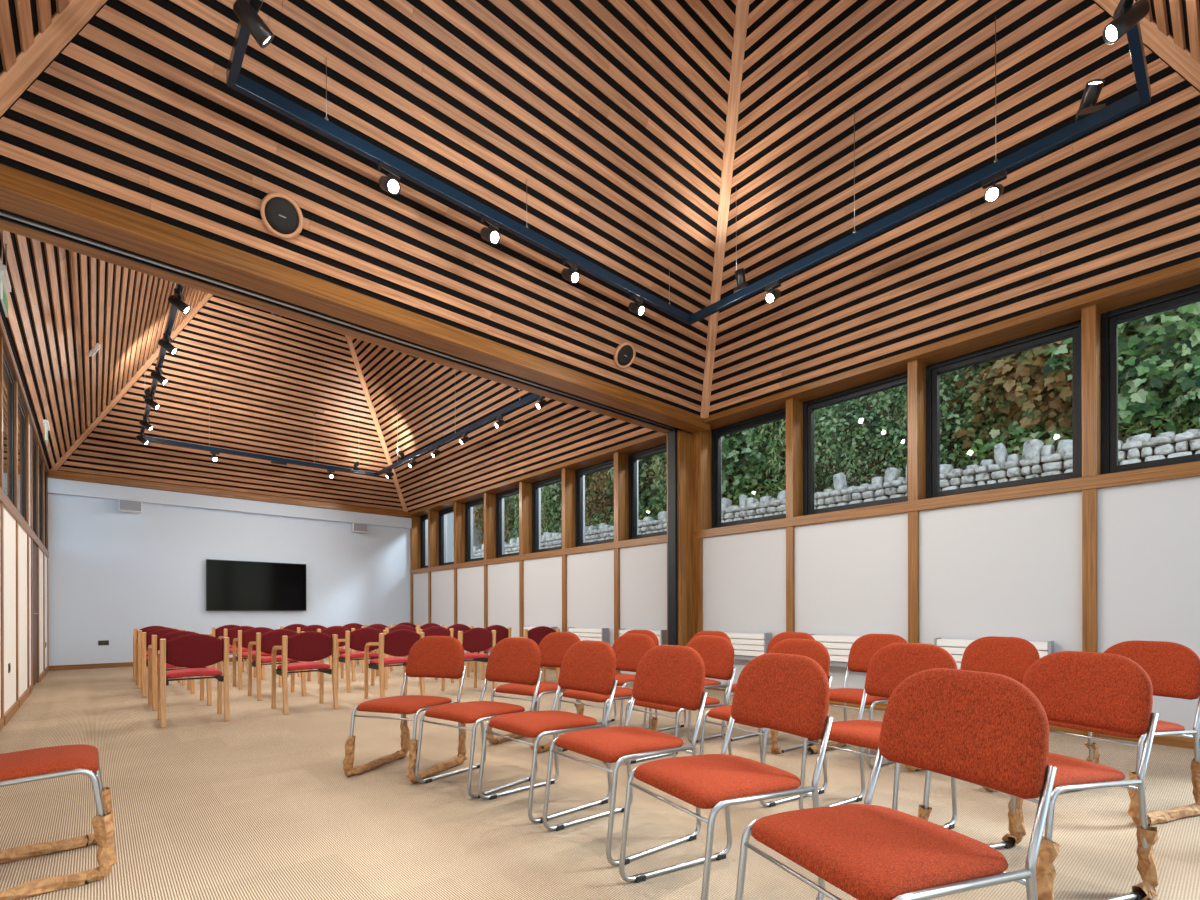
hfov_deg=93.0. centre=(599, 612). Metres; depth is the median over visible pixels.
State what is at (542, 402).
track spotlight
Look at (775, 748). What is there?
chair
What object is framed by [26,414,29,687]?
trim
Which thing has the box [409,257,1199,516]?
trim
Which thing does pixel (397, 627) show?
wooden armchair
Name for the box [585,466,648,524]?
ivy
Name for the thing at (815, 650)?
chair
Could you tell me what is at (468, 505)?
window
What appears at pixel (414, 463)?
track spotlight
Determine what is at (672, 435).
trim
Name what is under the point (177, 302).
track spotlight
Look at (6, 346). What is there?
trim
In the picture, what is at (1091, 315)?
trim
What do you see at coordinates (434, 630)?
wooden armchair
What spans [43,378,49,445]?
exit sign
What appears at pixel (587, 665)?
chair
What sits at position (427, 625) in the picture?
wooden armchair
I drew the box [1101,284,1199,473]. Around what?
window
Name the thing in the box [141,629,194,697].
wooden armchair
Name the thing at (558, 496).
ivy
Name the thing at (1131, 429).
plant
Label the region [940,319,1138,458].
ivy
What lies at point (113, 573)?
wall
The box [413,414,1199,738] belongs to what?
wall
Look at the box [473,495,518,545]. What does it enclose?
ivy
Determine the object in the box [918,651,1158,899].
chair
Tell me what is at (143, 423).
track spotlight
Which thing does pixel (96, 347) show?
emergency light
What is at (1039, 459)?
stone wall
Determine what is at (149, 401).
track spotlight
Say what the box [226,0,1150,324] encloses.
track
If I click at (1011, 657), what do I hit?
chair
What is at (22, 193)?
ceiling beam
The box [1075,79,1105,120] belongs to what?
track spotlight
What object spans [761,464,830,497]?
plant
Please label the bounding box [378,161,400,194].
track spotlight
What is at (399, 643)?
wooden armchair
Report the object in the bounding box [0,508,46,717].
wall
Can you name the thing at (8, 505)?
trim
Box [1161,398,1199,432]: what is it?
plant
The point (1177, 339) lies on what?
ivy
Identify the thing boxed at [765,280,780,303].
track spotlight
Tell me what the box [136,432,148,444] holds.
track spotlight
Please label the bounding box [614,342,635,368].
ceiling speaker
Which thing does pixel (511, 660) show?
chair
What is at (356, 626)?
wooden armchair
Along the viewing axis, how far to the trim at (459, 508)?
12.58 m
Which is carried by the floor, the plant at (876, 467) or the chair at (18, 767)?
the chair at (18, 767)
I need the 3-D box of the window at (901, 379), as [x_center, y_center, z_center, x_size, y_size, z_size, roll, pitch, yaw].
[2.795,-1.768,6.196,0.135,1.357,1.224,0,0,-42]
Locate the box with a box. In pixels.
[271,460,286,465]
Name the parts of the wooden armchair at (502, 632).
leg, leg, backrest, leg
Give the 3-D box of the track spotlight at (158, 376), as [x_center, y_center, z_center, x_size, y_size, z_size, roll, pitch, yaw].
[-5.435,-2.907,7.016,0.175,0.196,0.140,0,0,-22]
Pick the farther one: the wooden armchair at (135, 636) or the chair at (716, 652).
the wooden armchair at (135, 636)
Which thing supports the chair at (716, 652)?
on the floor
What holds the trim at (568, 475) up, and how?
attached to the wall at (1007, 568)
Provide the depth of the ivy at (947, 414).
8.62 m
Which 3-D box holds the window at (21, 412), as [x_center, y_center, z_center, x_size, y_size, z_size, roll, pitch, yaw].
[-6.622,-1.747,6.481,0.040,1.355,1.240,0,0,-42]
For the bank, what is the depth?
10.07 m
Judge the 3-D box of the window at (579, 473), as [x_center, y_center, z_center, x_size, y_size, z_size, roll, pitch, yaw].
[0.002,-1.762,9.341,0.135,1.357,1.200,0,0,-42]
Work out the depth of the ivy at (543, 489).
16.30 m
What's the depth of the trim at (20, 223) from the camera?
4.34 m
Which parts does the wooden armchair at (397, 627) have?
leg, leg, backrest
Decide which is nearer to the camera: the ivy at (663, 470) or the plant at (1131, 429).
the plant at (1131, 429)
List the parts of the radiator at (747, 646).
panel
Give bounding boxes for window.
[3,350,14,505]
[18,393,25,520]
[32,433,36,535]
[39,454,42,543]
[44,468,46,548]
[420,514,427,567]
[439,507,453,565]
[465,498,483,561]
[496,487,518,557]
[532,475,561,552]
[575,459,613,546]
[629,443,666,539]
[711,408,785,527]
[803,371,907,515]
[926,320,1081,498]
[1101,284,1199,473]
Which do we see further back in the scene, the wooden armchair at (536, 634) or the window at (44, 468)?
the window at (44, 468)
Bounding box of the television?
[206,559,305,610]
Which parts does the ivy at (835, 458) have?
stem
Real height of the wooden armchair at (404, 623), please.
0.817 m
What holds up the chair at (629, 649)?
on the floor
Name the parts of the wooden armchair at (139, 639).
leg, leg, backrest, leg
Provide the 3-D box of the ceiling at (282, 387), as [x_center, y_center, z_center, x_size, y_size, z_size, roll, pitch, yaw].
[-4.338,-4.988,8.847,6.519,5.024,8.879,0,0,-42]
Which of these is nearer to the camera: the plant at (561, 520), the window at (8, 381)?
the window at (8, 381)
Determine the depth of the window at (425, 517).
14.38 m
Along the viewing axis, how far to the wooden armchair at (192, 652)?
5.18 m
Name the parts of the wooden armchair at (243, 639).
leg, leg, seat, backrest, leg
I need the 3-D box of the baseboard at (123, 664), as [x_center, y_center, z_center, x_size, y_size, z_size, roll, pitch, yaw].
[-7.216,0.975,12.156,6.550,0.085,0.025,0,0,-42]
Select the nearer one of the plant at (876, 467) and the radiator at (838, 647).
the radiator at (838, 647)
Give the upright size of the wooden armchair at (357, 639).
0.817 m
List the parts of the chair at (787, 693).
frame, seat, frame, backrest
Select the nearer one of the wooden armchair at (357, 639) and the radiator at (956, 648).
the radiator at (956, 648)
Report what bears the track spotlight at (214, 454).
hanging from the track at (173, 310)
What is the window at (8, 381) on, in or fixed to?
in the wall at (9, 521)
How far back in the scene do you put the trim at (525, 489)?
10.64 m
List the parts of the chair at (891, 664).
frame, seat, backrest, frame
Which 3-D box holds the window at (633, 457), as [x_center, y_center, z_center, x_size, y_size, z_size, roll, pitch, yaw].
[0.872,-1.764,8.361,0.135,1.357,1.220,0,0,-42]
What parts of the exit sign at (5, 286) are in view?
sign blade, green panel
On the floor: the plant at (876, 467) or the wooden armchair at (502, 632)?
the wooden armchair at (502, 632)
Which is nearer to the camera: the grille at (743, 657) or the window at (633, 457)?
the grille at (743, 657)
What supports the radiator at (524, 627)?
attached to the wall at (1007, 568)
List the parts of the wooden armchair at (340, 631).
leg, leg, backrest, leg, leg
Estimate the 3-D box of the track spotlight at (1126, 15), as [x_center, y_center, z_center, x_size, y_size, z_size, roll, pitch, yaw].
[2.588,-2.926,2.800,0.175,0.196,0.140,0,0,20]
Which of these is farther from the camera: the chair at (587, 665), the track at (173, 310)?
the track at (173, 310)
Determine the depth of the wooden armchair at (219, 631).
9.15 m
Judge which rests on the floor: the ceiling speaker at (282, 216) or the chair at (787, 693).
the chair at (787, 693)
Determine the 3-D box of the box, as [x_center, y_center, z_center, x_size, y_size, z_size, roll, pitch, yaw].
[-6.397,-2.978,11.337,0.280,0.050,0.050,0,0,-42]
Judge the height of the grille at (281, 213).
0.177 m
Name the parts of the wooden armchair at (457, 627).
backrest, leg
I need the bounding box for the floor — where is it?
[0,655,1199,899]
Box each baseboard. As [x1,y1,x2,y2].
[0,666,48,731]
[49,651,375,670]
[540,667,1199,748]
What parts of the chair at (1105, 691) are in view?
frame, seat, backrest, frame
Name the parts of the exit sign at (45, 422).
sign blade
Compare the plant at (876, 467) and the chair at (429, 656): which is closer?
the chair at (429, 656)
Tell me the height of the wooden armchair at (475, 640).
0.817 m
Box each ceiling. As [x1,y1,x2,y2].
[0,0,1199,417]
[0,165,671,511]
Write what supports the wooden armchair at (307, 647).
on the floor
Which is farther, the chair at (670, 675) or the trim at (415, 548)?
the trim at (415, 548)
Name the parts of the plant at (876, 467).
stem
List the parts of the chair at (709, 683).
frame, frame, backrest, seat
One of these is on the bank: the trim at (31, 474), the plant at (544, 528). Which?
the plant at (544, 528)
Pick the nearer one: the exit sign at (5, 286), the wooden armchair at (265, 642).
the exit sign at (5, 286)
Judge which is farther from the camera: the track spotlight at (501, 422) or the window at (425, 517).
the window at (425, 517)
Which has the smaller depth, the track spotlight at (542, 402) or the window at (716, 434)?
the window at (716, 434)
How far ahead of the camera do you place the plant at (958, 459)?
8.55 m
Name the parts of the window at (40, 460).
glass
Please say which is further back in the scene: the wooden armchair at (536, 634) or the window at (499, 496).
the window at (499, 496)
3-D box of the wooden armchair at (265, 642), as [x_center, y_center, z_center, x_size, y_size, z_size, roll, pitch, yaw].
[-3.899,0.603,6.862,0.510,0.817,0.533,0,0,-42]
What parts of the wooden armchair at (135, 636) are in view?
leg, leg, backrest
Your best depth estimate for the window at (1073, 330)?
5.22 m
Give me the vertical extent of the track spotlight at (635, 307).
0.196 m
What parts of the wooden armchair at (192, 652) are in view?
leg, leg, seat, rail, backrest, leg, leg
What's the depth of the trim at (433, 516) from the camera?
13.56 m
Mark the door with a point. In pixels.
(35, 613)
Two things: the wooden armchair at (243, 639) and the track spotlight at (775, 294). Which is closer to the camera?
the track spotlight at (775, 294)
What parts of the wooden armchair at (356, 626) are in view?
backrest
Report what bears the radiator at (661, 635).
attached to the wall at (1007, 568)
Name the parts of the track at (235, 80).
track rail, track rail, track rail, track rail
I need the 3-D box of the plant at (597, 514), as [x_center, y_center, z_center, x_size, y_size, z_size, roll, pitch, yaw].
[-0.137,-2.225,14.521,0.621,0.876,1.577,0,0,-42]
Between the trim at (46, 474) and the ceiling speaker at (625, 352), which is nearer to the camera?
the ceiling speaker at (625, 352)
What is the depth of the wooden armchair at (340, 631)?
8.28 m
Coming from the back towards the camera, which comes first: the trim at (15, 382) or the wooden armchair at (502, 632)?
the wooden armchair at (502, 632)
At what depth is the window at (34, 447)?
8.15 m
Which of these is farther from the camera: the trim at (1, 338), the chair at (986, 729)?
the trim at (1, 338)
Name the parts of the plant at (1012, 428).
stem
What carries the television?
attached to the wall at (113, 573)
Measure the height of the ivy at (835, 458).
3.658 m
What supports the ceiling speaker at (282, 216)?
attached to the ceiling at (638, 138)
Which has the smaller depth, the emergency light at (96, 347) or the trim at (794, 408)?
the trim at (794, 408)
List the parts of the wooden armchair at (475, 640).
leg, leg, leg, seat, backrest, rail, leg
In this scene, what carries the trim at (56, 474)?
attached to the wall at (113, 573)
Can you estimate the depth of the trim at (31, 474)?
7.37 m
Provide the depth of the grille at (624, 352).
6.06 m
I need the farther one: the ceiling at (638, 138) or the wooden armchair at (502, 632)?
the wooden armchair at (502, 632)
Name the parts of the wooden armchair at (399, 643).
leg, rail, leg, seat, rail, backrest, leg, leg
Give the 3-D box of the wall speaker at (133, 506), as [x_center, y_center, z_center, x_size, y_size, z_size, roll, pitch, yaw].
[-8.782,-1.984,10.636,0.335,0.210,0.227,0,0,-42]
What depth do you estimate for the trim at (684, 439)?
7.46 m
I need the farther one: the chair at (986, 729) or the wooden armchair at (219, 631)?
the wooden armchair at (219, 631)
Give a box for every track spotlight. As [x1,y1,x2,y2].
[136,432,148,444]
[139,416,152,430]
[143,387,150,398]
[144,394,159,409]
[150,366,167,384]
[158,333,177,354]
[168,288,190,314]
[210,451,218,461]
[233,0,273,47]
[327,469,333,478]
[353,461,359,469]
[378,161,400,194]
[385,469,393,478]
[398,451,404,459]
[408,458,416,467]
[431,446,440,457]
[459,432,468,444]
[480,215,499,243]
[494,415,504,428]
[535,396,546,409]
[561,258,579,283]
[628,293,644,315]
[734,268,747,292]
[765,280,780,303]
[982,170,1006,202]
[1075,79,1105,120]
[1102,0,1149,44]
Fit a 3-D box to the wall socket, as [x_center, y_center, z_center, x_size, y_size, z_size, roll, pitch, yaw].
[-9.132,0.562,10.465,0.150,0.090,0.011,0,0,-42]
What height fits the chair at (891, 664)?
0.840 m
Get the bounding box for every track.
[140,283,540,476]
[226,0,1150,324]
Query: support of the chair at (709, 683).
on the floor
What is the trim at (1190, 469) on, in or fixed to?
attached to the wall at (1007, 568)
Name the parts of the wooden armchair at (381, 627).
leg, backrest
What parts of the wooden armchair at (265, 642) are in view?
leg, leg, seat, rail, backrest, leg, leg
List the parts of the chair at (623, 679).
frame, seat, frame, backrest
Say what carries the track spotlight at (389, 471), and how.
hanging from the track at (173, 310)
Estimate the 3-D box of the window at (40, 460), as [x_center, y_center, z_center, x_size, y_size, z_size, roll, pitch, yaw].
[-8.608,-1.742,8.716,0.040,1.355,1.100,0,0,-42]
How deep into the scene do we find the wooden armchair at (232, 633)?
8.34 m
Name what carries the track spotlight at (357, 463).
on the track at (173, 310)
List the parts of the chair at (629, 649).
frame, seat, frame, backrest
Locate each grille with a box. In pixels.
[265,197,298,233]
[617,345,632,365]
[734,655,756,659]
[830,661,847,666]
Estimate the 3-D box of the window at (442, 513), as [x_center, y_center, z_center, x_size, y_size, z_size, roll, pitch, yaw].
[-3.451,-1.753,13.229,0.135,1.357,1.200,0,0,-42]
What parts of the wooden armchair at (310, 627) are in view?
leg, backrest, leg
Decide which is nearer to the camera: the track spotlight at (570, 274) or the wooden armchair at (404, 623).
the track spotlight at (570, 274)
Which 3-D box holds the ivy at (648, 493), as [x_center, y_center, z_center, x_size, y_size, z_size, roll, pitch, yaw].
[0.987,-3.680,13.850,1.962,3.864,2.524,0,0,-42]
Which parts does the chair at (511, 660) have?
frame, seat, frame, backrest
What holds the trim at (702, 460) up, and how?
attached to the wall at (1007, 568)
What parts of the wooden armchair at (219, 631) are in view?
leg, backrest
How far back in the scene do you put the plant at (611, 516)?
13.76 m
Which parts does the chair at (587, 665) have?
frame, seat, frame, backrest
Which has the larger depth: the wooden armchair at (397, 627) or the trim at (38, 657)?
the wooden armchair at (397, 627)
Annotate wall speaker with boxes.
[119,499,141,512]
[352,522,367,532]
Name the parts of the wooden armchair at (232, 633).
leg, backrest, seat, leg, leg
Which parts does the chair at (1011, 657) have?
backrest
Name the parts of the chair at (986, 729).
frame, seat, backrest, frame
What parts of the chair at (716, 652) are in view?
frame, seat, frame, backrest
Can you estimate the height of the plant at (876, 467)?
0.863 m
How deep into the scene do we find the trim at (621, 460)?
8.69 m
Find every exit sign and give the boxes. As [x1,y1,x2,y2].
[0,230,10,317]
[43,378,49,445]
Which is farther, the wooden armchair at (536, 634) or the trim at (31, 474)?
the wooden armchair at (536, 634)
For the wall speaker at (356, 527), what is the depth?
13.33 m
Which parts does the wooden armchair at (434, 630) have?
backrest, leg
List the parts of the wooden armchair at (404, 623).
backrest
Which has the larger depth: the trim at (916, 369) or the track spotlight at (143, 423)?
the track spotlight at (143, 423)
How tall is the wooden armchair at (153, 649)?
0.817 m
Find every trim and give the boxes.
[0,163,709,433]
[0,209,691,433]
[0,315,48,473]
[0,336,3,717]
[0,487,48,557]
[14,381,18,700]
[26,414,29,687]
[29,424,29,525]
[30,425,32,683]
[36,445,39,682]
[42,462,44,669]
[46,474,48,665]
[48,469,411,517]
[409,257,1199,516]
[410,461,1199,573]
[410,516,420,623]
[428,510,438,622]
[454,502,464,623]
[484,493,495,654]
[519,482,531,636]
[562,468,575,631]
[614,452,628,673]
[667,430,692,645]
[668,430,677,644]
[692,430,711,635]
[786,398,802,631]
[907,359,925,642]
[1082,304,1100,736]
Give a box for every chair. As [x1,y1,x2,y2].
[0,744,116,899]
[343,636,466,782]
[415,637,542,797]
[478,640,617,822]
[486,632,583,752]
[543,645,707,864]
[556,633,657,762]
[579,630,658,728]
[619,653,832,899]
[624,635,735,763]
[643,631,730,742]
[699,638,831,806]
[721,632,817,753]
[735,668,1056,899]
[799,643,957,828]
[807,634,907,767]
[905,636,1039,791]
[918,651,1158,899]
[1039,640,1199,825]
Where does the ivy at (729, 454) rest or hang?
on the bank
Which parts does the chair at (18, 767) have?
seat, frame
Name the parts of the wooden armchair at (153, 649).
leg, leg, seat, backrest, rail, leg, leg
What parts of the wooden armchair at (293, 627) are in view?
backrest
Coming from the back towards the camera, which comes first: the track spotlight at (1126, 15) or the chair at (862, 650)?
the chair at (862, 650)
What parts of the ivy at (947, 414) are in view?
stem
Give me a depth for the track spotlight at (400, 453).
11.51 m
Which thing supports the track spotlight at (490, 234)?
hanging from the track at (235, 80)
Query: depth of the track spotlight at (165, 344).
6.17 m
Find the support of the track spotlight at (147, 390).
on the track at (173, 310)
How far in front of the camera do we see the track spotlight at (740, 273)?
5.46 m
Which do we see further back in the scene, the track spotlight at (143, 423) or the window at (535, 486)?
the window at (535, 486)
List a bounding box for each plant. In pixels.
[541,522,561,532]
[552,520,561,532]
[585,508,613,529]
[605,509,651,525]
[638,495,666,519]
[727,476,777,505]
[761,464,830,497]
[817,455,894,491]
[894,442,989,478]
[957,421,1072,468]
[1059,407,1197,443]
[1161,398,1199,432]
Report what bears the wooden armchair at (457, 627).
on the floor
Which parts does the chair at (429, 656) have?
frame, seat, backrest, frame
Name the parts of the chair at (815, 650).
frame, seat, frame, backrest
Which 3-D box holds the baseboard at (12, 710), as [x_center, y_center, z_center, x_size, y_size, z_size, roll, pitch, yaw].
[-7.024,0.972,6.994,0.022,0.090,7.810,0,0,-42]
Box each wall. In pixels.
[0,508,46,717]
[39,438,411,665]
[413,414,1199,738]
[446,507,483,562]
[473,418,1199,558]
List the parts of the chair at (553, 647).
frame, seat, frame, backrest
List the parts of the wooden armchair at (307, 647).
leg, rail, leg, seat, rail, backrest, leg, rail, leg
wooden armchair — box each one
[133,626,176,680]
[136,627,185,688]
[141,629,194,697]
[148,631,211,710]
[157,634,229,727]
[212,625,247,673]
[218,626,264,679]
[233,627,281,689]
[248,629,305,700]
[271,631,338,714]
[280,624,313,669]
[289,625,331,676]
[307,626,355,683]
[337,627,387,692]
[339,623,367,667]
[355,624,392,672]
[364,629,424,698]
[376,625,418,678]
[392,622,418,664]
[407,626,453,684]
[417,623,443,629]
[441,627,496,694]
[444,624,473,671]
[466,625,511,679]
[514,626,559,682]
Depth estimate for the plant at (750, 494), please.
11.02 m
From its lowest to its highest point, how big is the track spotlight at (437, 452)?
0.196 m
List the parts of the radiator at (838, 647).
panel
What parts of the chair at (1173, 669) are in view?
frame, seat, backrest, frame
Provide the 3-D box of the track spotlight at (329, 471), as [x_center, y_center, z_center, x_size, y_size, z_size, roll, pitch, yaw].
[-5.672,-2.907,11.981,0.140,0.196,0.175,0,0,-42]
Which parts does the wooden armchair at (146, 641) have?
leg, leg, backrest, leg, leg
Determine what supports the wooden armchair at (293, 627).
on the floor
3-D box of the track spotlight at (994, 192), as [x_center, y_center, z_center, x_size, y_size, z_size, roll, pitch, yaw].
[2.734,-2.927,3.946,0.175,0.196,0.140,0,0,-42]
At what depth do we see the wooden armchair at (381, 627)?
9.67 m
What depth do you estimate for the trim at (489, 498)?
11.61 m
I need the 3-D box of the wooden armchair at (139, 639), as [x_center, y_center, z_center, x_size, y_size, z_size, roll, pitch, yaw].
[-6.111,0.608,7.910,0.510,0.817,0.533,0,0,-42]
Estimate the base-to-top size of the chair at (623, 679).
0.840 m
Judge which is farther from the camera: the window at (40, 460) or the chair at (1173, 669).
the window at (40, 460)
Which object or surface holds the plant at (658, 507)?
on the bank
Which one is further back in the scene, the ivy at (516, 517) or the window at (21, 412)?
the ivy at (516, 517)
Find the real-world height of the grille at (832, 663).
0.050 m
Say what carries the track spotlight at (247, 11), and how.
hanging from the track at (235, 80)
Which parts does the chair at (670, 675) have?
frame, seat, frame, backrest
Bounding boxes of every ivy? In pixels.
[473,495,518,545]
[504,485,552,541]
[515,486,561,534]
[545,468,613,532]
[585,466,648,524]
[605,454,666,519]
[646,434,740,511]
[721,419,785,505]
[741,399,862,497]
[814,386,906,488]
[855,353,1018,476]
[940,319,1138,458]
[1042,301,1199,442]
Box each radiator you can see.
[523,626,557,636]
[568,627,608,643]
[619,629,666,644]
[724,632,771,659]
[809,634,860,666]
[934,638,1053,669]
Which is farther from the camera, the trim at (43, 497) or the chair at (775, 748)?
the trim at (43, 497)
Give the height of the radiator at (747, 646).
0.370 m
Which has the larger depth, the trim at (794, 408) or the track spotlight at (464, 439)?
the track spotlight at (464, 439)
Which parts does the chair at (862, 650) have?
frame, seat, backrest, frame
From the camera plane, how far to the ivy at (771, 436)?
10.73 m
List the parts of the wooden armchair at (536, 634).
leg, backrest, leg, leg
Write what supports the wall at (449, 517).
on the ground
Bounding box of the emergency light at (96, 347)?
[86,343,100,356]
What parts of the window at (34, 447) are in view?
glass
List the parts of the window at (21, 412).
glass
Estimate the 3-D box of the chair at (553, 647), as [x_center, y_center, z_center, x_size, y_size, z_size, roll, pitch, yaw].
[-0.475,0.581,4.398,0.537,0.840,0.660,0,0,35]
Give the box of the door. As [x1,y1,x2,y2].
[33,543,37,686]
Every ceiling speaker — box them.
[260,193,303,238]
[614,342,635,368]
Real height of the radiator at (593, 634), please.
0.370 m
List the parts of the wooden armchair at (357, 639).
leg, leg, seat, backrest, leg, leg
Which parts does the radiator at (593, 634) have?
panel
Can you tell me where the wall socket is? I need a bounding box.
[98,640,108,645]
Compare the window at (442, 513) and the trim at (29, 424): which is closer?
the trim at (29, 424)
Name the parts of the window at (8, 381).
glass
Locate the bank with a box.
[506,310,1199,542]
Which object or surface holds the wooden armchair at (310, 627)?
on the floor
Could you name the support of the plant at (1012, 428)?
on the bank
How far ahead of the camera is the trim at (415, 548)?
14.33 m
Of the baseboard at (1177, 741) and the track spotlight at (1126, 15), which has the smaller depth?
the track spotlight at (1126, 15)
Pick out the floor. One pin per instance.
(260, 803)
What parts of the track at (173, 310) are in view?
track rail, track rail, track rail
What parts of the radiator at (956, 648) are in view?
panel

